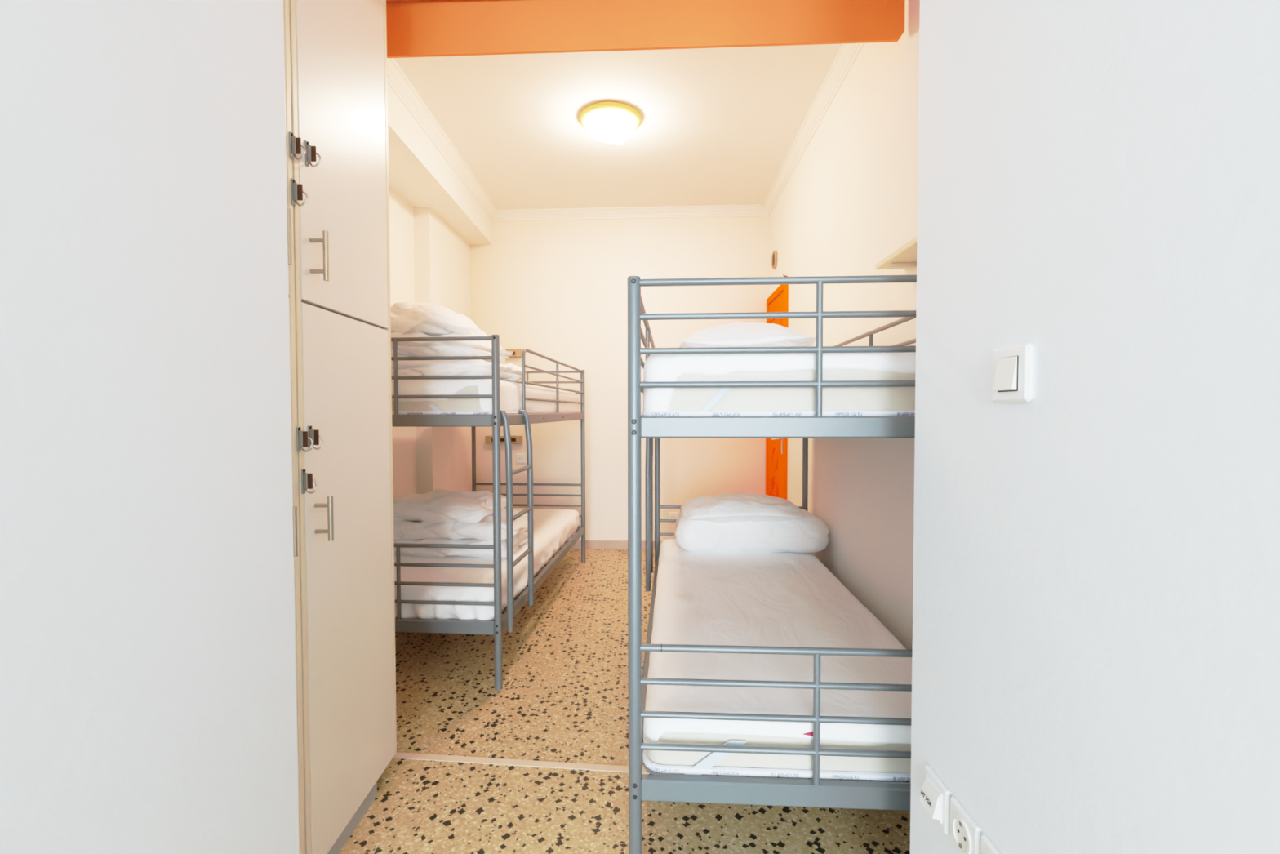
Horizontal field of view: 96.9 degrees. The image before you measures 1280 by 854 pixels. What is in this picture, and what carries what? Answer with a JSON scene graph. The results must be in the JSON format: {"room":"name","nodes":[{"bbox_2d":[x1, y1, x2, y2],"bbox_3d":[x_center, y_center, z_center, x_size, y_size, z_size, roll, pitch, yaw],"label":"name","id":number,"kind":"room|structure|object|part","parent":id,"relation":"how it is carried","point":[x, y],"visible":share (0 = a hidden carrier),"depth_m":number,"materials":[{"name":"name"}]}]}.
{"room":"dormitory","nodes":[
{"label":"dormitory","id":0,"kind":"room"},
{"bbox_2d":[388,185,471,498],"bbox_3d":[-1.641,-0.324,2.592,0.420,2.840,4.600,0,2,0],"label":"wall","id":1,"kind":"structure","parent":0,"point":[430,261],"depth_m":3.96,"materials":[{"name":"beige paint"}]},
{"bbox_2d":[386,0,411,0],"bbox_3d":[-0.303,-1.695,1.808,2.600,0.260,0.610,0,2,0],"label":"trim","id":2,"kind":"structure","parent":1,"relation":"attached to","point":[386,0],"depth_m":2.09,"materials":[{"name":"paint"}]},
{"bbox_2d":[386,83,492,244],"bbox_3d":[-1.406,-1.636,3.470,0.355,0.268,2.650,0,2,0],"label":"beam","id":3,"kind":"structure","parent":1,"relation":"attached to","point":[418,172],"depth_m":3.52,"materials":[{"name":"beige paint"}]},
{"bbox_2d":[386,57,497,221],"bbox_3d":[-1.206,-1.732,3.458,0.062,0.075,2.630,0,2,0],"label":"trim","id":4,"kind":"structure","parent":1,"relation":"attached to","point":[397,80],"depth_m":3.31,"materials":[{"name":"beige paint"}]},
{"bbox_2d":[393,43,842,209],"bbox_3d":[-0.229,-1.821,3.425,3.250,0.100,3.150,0,2,0],"label":"ceiling","id":5,"kind":"structure","parent":0,"point":[718,126],"depth_m":3.23,"materials":[{"name":"paint"}]},
{"bbox_2d":[579,101,641,145],"bbox_3d":[-0.168,-1.688,3.234,0.352,0.156,0.352,0,2,0],"label":"ceiling lamp","id":6,"kind":"object","parent":5,"relation":"attached to","point":[607,122],"visible":1,"depth_m":3.14,"materials":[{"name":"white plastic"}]},
{"bbox_3d":[-0.168,-1.694,3.233,0.284,0.088,0.284,0,2,0],"label":"lamp shade","id":7,"kind":"part","parent":6,"relation":"part of","materials":[{"name":"white glass"}]},
{"bbox_2d":[470,216,768,541],"bbox_3d":[-0.176,-0.391,4.862,3.160,2.840,0.258,0,2,2],"label":"wall","id":8,"kind":"structure","parent":0,"point":[557,290],"depth_m":4.76,"materials":[{"name":"beige paint"}]},
{"bbox_2d":[484,435,522,444],"bbox_3d":[-1.151,0.108,4.800,0.310,0.068,0.045,0,2,3],"label":"wall fixture","id":9,"kind":"object","parent":8,"relation":"attached to","point":[514,439],"visible":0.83,"depth_m":4.78,"materials":[{"name":"beige plastic"}]},
{"bbox_2d":[505,348,521,357],"bbox_3d":[-1.152,-0.622,4.779,0.310,0.068,0.045,0,2,3],"label":"wall fixture","id":10,"kind":"object","parent":8,"relation":"attached to","point":[517,353],"visible":0.42,"depth_m":4.75,"materials":[{"name":"beige plastic"}]},
{"bbox_2d":[516,453,525,462],"bbox_3d":[-1.010,0.267,4.814,0.080,0.080,0.013,0,2,3],"label":"wall socket","id":11,"kind":"object","parent":8,"relation":"attached to","point":[521,458],"visible":1,"depth_m":4.81,"materials":[{"name":"white plastic"}]},
{"bbox_2d":[560,540,662,549],"bbox_3d":[-0.188,0.996,4.800,2.504,0.070,0.023,0,2,3],"label":"baseboard","id":12,"kind":"structure","parent":8,"relation":"attached to","point":[610,544],"depth_m":4.79,"materials":[{"name":"brown stone"}]},
{"bbox_2d":[492,204,768,221],"bbox_3d":[-0.095,-1.769,4.686,2.303,0.075,0.062,0,2,3],"label":"trim","id":13,"kind":"structure","parent":8,"relation":"attached to","point":[757,210],"depth_m":4.68,"materials":[{"name":"beige paint"}]},
{"bbox_2d":[667,511,677,519],"bbox_3d":[0.276,0.756,4.764,0.080,0.080,0.013,0,2,3],"label":"wall socket","id":14,"kind":"object","parent":8,"relation":"attached to","point":[671,515],"visible":0.83,"depth_m":4.76,"materials":[{"name":"white plastic"}]},
{"bbox_2d":[338,548,911,853],"bbox_3d":[0.002,1.203,0.484,6.600,0.100,9.300,0,2,0],"label":"floor","id":15,"kind":"structure","parent":0,"point":[563,697],"depth_m":1.90,"materials":[{"name":"stone"}]},
{"bbox_2d":[282,0,312,853],"bbox_3d":[-0.996,-0.171,1.035,0.522,2.620,0.518,0,2,-1],"label":"locker","id":16,"kind":"object","parent":15,"relation":"on","point":[295,191],"visible":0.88,"depth_m":1.28,"materials":[{"name":"white laminate"}]},
{"bbox_3d":[-0.787,-0.883,1.015,0.018,1.190,0.467,0,2,-1],"label":"door","id":17,"kind":"part","parent":16,"relation":"part of","materials":[{"name":"white laminate"}]},
{"bbox_3d":[-0.759,-0.403,1.200,0.042,0.117,0.012,0,2,-1],"label":"handle","id":18,"kind":"part","parent":16,"relation":"part of","materials":[{"name":"silver metal"}]},
{"bbox_3d":[-0.785,0.398,1.051,0.018,1.360,0.467,0,2,-1],"label":"door","id":19,"kind":"part","parent":16,"relation":"part of","materials":[{"name":"white laminate"}]},
{"bbox_3d":[-0.758,0.225,1.218,0.042,0.107,0.012,0,2,-1],"label":"handle","id":20,"kind":"part","parent":16,"relation":"part of","materials":[{"name":"silver metal"}]},
{"bbox_2d":[288,0,396,853],"bbox_3d":[-1.006,-0.186,1.547,0.522,2.620,0.512,0,2,-1],"label":"locker","id":21,"kind":"object","parent":15,"relation":"on","point":[338,48],"visible":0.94,"depth_m":1.50,"materials":[{"name":"white laminate"}]},
{"bbox_3d":[-1.022,-0.207,1.299,0.480,2.563,0.018,0,2,-1],"label":"panel","id":22,"kind":"part","parent":21,"relation":"part of","materials":[{"name":"white wood"}]},
{"bbox_3d":[-0.762,-0.407,1.349,0.042,0.117,0.012,0,2,-1],"label":"handle","id":23,"kind":"part","parent":21,"relation":"part of","materials":[{"name":"silver metal"}]},
{"bbox_3d":[-0.761,0.221,1.367,0.042,0.107,0.012,0,2,-1],"label":"handle","id":24,"kind":"part","parent":21,"relation":"part of","materials":[{"name":"silver metal"}]},
{"bbox_3d":[-0.797,-0.898,1.531,0.018,1.190,0.470,0,2,-1],"label":"door","id":25,"kind":"part","parent":21,"relation":"part of","materials":[{"name":"white laminate"}]},
{"bbox_3d":[-0.795,0.384,1.567,0.018,1.360,0.470,0,2,-1],"label":"door","id":26,"kind":"part","parent":21,"relation":"part of","materials":[{"name":"white laminate"}]},
{"bbox_3d":[-1.032,-0.221,1.793,0.480,2.563,0.018,0,2,-1],"label":"panel","id":27,"kind":"part","parent":21,"relation":"part of","materials":[{"name":"white wood"}]},
{"bbox_2d":[391,334,585,689],"bbox_3d":[-0.929,0.331,3.394,0.928,1.482,2.035,0,2,5],"label":"bunk bed","id":28,"kind":"object","parent":15,"relation":"on","point":[499,418],"visible":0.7,"depth_m":2.39,"materials":[{"name":"silver metal"}]},
{"bbox_3d":[-1.026,-0.027,2.389,0.834,0.051,0.025,0,2,5],"label":"rail","id":29,"kind":"part","parent":28,"relation":"part of","materials":[{"name":"silver metal"}]},
{"bbox_3d":[-1.025,0.844,2.414,0.834,0.053,0.025,0,2,5],"label":"rail","id":30,"kind":"part","parent":28,"relation":"part of","materials":[{"name":"silver metal"}]},
{"bbox_3d":[-1.296,0.302,4.427,0.032,1.482,0.032,0,2,5],"label":"post","id":31,"kind":"part","parent":28,"relation":"part of","materials":[{"name":"silver metal"}]},
{"bbox_2d":[391,378,579,414],"bbox_3d":[-0.947,-0.149,3.383,0.835,0.190,1.963,0,2,5],"label":"mattress","id":32,"kind":"object","parent":28,"relation":"on","point":[510,393],"visible":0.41,"depth_m":2.41,"materials":[{"name":"beige fabric"}]},
{"bbox_2d":[391,353,525,382],"bbox_3d":[-0.991,-0.284,2.710,0.823,0.136,0.598,0,2,4],"label":"duvet","id":33,"kind":"object","parent":32,"relation":"on","point":[511,372],"visible":0.33,"depth_m":2.44,"materials":[{"name":"white fabric"}]},
{"bbox_2d":[391,331,513,363],"bbox_3d":[-1.035,-0.377,2.711,0.763,0.124,0.566,0,2,6],"label":"duvet","id":34,"kind":"object","parent":33,"relation":"on","point":[452,348],"visible":0.34,"depth_m":2.46,"materials":[{"name":"white fabric"}]},
{"bbox_2d":[390,301,487,336],"bbox_3d":[-1.095,-0.495,2.717,0.698,0.169,0.576,0,2,3],"label":"pillow","id":35,"kind":"object","parent":34,"relation":"on","point":[428,318],"visible":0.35,"depth_m":2.47,"materials":[{"name":"white fabric"}]},
{"bbox_2d":[394,507,579,620],"bbox_3d":[-0.948,0.731,3.405,0.864,0.170,2.006,0,2,5],"label":"mattress","id":36,"kind":"object","parent":28,"relation":"on","point":[552,528],"visible":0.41,"depth_m":2.61,"materials":[{"name":"beige fabric"}]},
{"bbox_2d":[393,528,528,557],"bbox_3d":[-1.024,0.607,3.110,0.794,0.108,0.515,0,2,6],"label":"duvet","id":37,"kind":"object","parent":36,"relation":"on","point":[520,538],"visible":0.38,"depth_m":2.88,"materials":[{"name":"white fabric"}]},
{"bbox_2d":[393,509,533,540],"bbox_3d":[-1.006,0.514,3.108,0.802,0.112,0.535,0,2,3],"label":"duvet","id":38,"kind":"object","parent":37,"relation":"on","point":[406,529],"visible":0.44,"depth_m":2.87,"materials":[{"name":"white fabric"}]},
{"bbox_2d":[393,488,506,523],"bbox_3d":[-1.094,0.422,3.108,0.678,0.118,0.522,0,2,6],"label":"pillow","id":39,"kind":"object","parent":38,"relation":"on","point":[438,505],"visible":0.77,"depth_m":2.90,"materials":[{"name":"white fabric"}]},
{"bbox_3d":[-0.597,0.359,2.366,0.032,1.482,0.032,0,2,5],"label":"post","id":40,"kind":"part","parent":28,"relation":"part of","materials":[{"name":"silver metal"}]},
{"bbox_3d":[-0.518,-0.055,3.351,0.022,0.051,1.973,0,2,5],"label":"rail","id":41,"kind":"part","parent":28,"relation":"part of","materials":[{"name":"silver metal"}]},
{"bbox_3d":[-0.516,0.816,3.376,0.022,0.053,1.973,0,2,5],"label":"rail","id":42,"kind":"part","parent":28,"relation":"part of","materials":[{"name":"silver metal"}]},
{"bbox_3d":[-0.438,0.303,4.359,0.032,1.482,0.032,0,2,5],"label":"post","id":43,"kind":"part","parent":28,"relation":"part of","materials":[{"name":"silver metal"}]},
{"bbox_2d":[392,751,871,781],"bbox_3d":[0.047,1.113,1.835,1.822,0.002,0.030,0,2,6],"label":"trim","id":44,"kind":"structure","parent":15,"relation":"on","point":[398,755],"depth_m":1.88,"materials":[{"name":"stone"}]},
{"bbox_2d":[627,274,916,853],"bbox_3d":[0.457,0.358,2.330,0.928,1.482,2.035,0,2,3],"label":"bunk bed","id":45,"kind":"object","parent":15,"relation":"on","point":[815,793],"visible":0.51,"depth_m":1.33,"materials":[{"name":"silver metal"}]},
{"bbox_3d":[-0.013,0.387,1.357,0.032,1.482,0.032,0,2,3],"label":"post","id":46,"kind":"part","parent":45,"relation":"part of","materials":[{"name":"silver metal"}]},
{"bbox_3d":[0.046,0.843,2.369,0.022,0.053,1.973,0,2,3],"label":"rail","id":47,"kind":"part","parent":45,"relation":"part of","materials":[{"name":"silver metal"}]},
{"bbox_3d":[0.102,0.330,3.353,0.032,1.482,0.032,0,2,3],"label":"post","id":48,"kind":"part","parent":45,"relation":"part of","materials":[{"name":"silver metal"}]},
{"bbox_3d":[0.418,0.871,1.346,0.834,0.053,0.025,0,2,3],"label":"rail","id":49,"kind":"part","parent":45,"relation":"part of","materials":[{"name":"silver metal"}]},
{"bbox_2d":[642,538,911,783],"bbox_3d":[0.475,0.754,2.341,0.835,0.177,1.963,0,2,3],"label":"mattress","id":50,"kind":"object","parent":45,"relation":"on","point":[711,597],"visible":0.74,"depth_m":1.62,"materials":[{"name":"beige fabric"}]},
{"bbox_2d":[674,508,828,552],"bbox_3d":[0.594,0.539,3.106,0.814,0.229,0.457,0,2,3],"label":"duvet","id":51,"kind":"object","parent":50,"relation":"on","point":[809,534],"visible":0.74,"depth_m":2.90,"materials":[{"name":"white fabric"}]},
{"bbox_2d":[680,492,805,523],"bbox_3d":[0.541,0.433,3.065,0.650,0.145,0.460,0,2,3],"label":"pillow","id":52,"kind":"object","parent":51,"relation":"on","point":[726,508],"visible":0.98,"depth_m":2.89,"materials":[{"name":"white fabric"}]},
{"bbox_3d":[0.416,0.000,1.321,0.834,0.051,0.025,0,2,3],"label":"rail","id":53,"kind":"part","parent":45,"relation":"part of","materials":[{"name":"silver metal"}]},
{"bbox_2d":[641,351,915,416],"bbox_3d":[0.474,-0.126,2.317,0.835,0.197,1.963,0,2,3],"label":"mattress","id":54,"kind":"object","parent":45,"relation":"on","point":[775,401],"visible":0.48,"depth_m":1.35,"materials":[{"name":"white fabric"}]},
{"bbox_2d":[679,322,815,347],"bbox_3d":[0.329,-0.263,1.870,0.405,0.138,0.600,0,2,4],"label":"pillow","id":55,"kind":"object","parent":54,"relation":"on","point":[735,334],"visible":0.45,"depth_m":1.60,"materials":[{"name":"white fabric"}]},
{"bbox_3d":[0.962,0.330,3.303,0.032,1.482,0.032,0,2,3],"label":"post","id":56,"kind":"part","parent":45,"relation":"part of","materials":[{"name":"silver metal"}]},
{"bbox_2d":[0,0,1279,853],"bbox_3d":[-0.001,-0.263,0.318,6.400,2.840,1.650,0,2,0],"label":"wall","id":57,"kind":"structure","parent":0,"point":[1095,655],"depth_m":0.75,"materials":[{"name":"white paint"}]},
{"bbox_2d":[919,764,951,835],"bbox_3d":[0.540,0.686,1.046,0.026,0.080,0.080,0,2,0],"label":"wall socket","id":58,"kind":"object","parent":57,"relation":"attached to","point":[935,797],"visible":1,"depth_m":1.03,"materials":[{"name":"white plastic"}]},
{"bbox_2d":[950,796,981,853],"bbox_3d":[0.547,0.688,0.957,0.014,0.080,0.080,0,2,0],"label":"wall socket","id":59,"kind":"object","parent":57,"relation":"attached to","point":[965,833],"visible":1,"depth_m":0.95,"materials":[{"name":"white plastic"}]},
{"bbox_2d":[980,835,1000,853],"bbox_3d":[0.547,0.691,0.868,0.014,0.080,0.080,0,2,0],"label":"wall socket","id":60,"kind":"object","parent":57,"relation":"attached to","point":[987,846],"visible":1,"depth_m":0.89,"materials":[{"name":"white plastic"}]},
{"bbox_2d":[991,342,1033,402],"bbox_3d":[0.542,-0.078,0.833,0.020,0.082,0.082,0,2,0],"label":"light switch","id":61,"kind":"object","parent":57,"relation":"attached to","point":[1012,366],"visible":1,"depth_m":0.82,"materials":[{"name":"white plastic"}]},
{"bbox_2d":[386,0,905,57],"bbox_3d":[-0.310,-1.559,2.094,2.528,0.349,0.012,0,2,2],"label":"door frame","id":62,"kind":"structure","parent":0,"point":[415,28],"depth_m":2.08,"materials":[{"name":"orange paint"}]},
{"bbox_2d":[768,0,919,649],"bbox_3d":[1.165,-0.339,2.926,0.468,2.840,3.592,0,2,0],"label":"wall","id":63,"kind":"structure","parent":0,"point":[850,202],"depth_m":2.49,"materials":[{"name":"beige paint"}]},
{"bbox_2d":[771,249,777,269],"bbox_3d":[1.042,-1.295,4.396,0.020,0.144,0.144,0,2,2],"label":"air vent","id":64,"kind":"object","parent":63,"relation":"in","point":[775,257],"visible":1,"depth_m":4.37,"materials":[{"name":"beige plastic"}]},
{"bbox_2d":[765,284,788,499],"bbox_3d":[1.020,-0.001,4.345,0.084,2.085,0.715,0,2,2],"label":"door","id":65,"kind":"structure","parent":63,"relation":"in","point":[776,449],"depth_m":4.25,"materials":[{"name":"orange paint"}]},
{"bbox_3d":[1.039,0.027,4.348,0.014,1.738,0.412,0,2,2],"label":"moulding","id":66,"kind":"part","parent":65,"relation":"part of","materials":[{"name":"orange paint"}]},
{"bbox_3d":[1.002,0.092,4.144,0.063,0.210,0.135,0,2,2],"label":"handle","id":67,"kind":"part","parent":65,"relation":"part of","materials":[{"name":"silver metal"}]},
{"bbox_2d":[763,43,864,215],"bbox_3d":[0.983,-1.734,3.354,0.062,0.075,2.622,0,2,2],"label":"trim","id":68,"kind":"structure","parent":63,"relation":"attached to","point":[847,54],"depth_m":3.13,"materials":[{"name":"beige paint"}]},
{"bbox_2d":[875,235,917,269],"bbox_3d":[0.903,-0.569,1.772,0.105,0.038,0.610,0,2,2],"label":"wall shelf","id":69,"kind":"object","parent":63,"relation":"attached to","point":[904,257],"visible":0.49,"depth_m":1.95,"materials":[{"name":"beige wood"}]}
]}

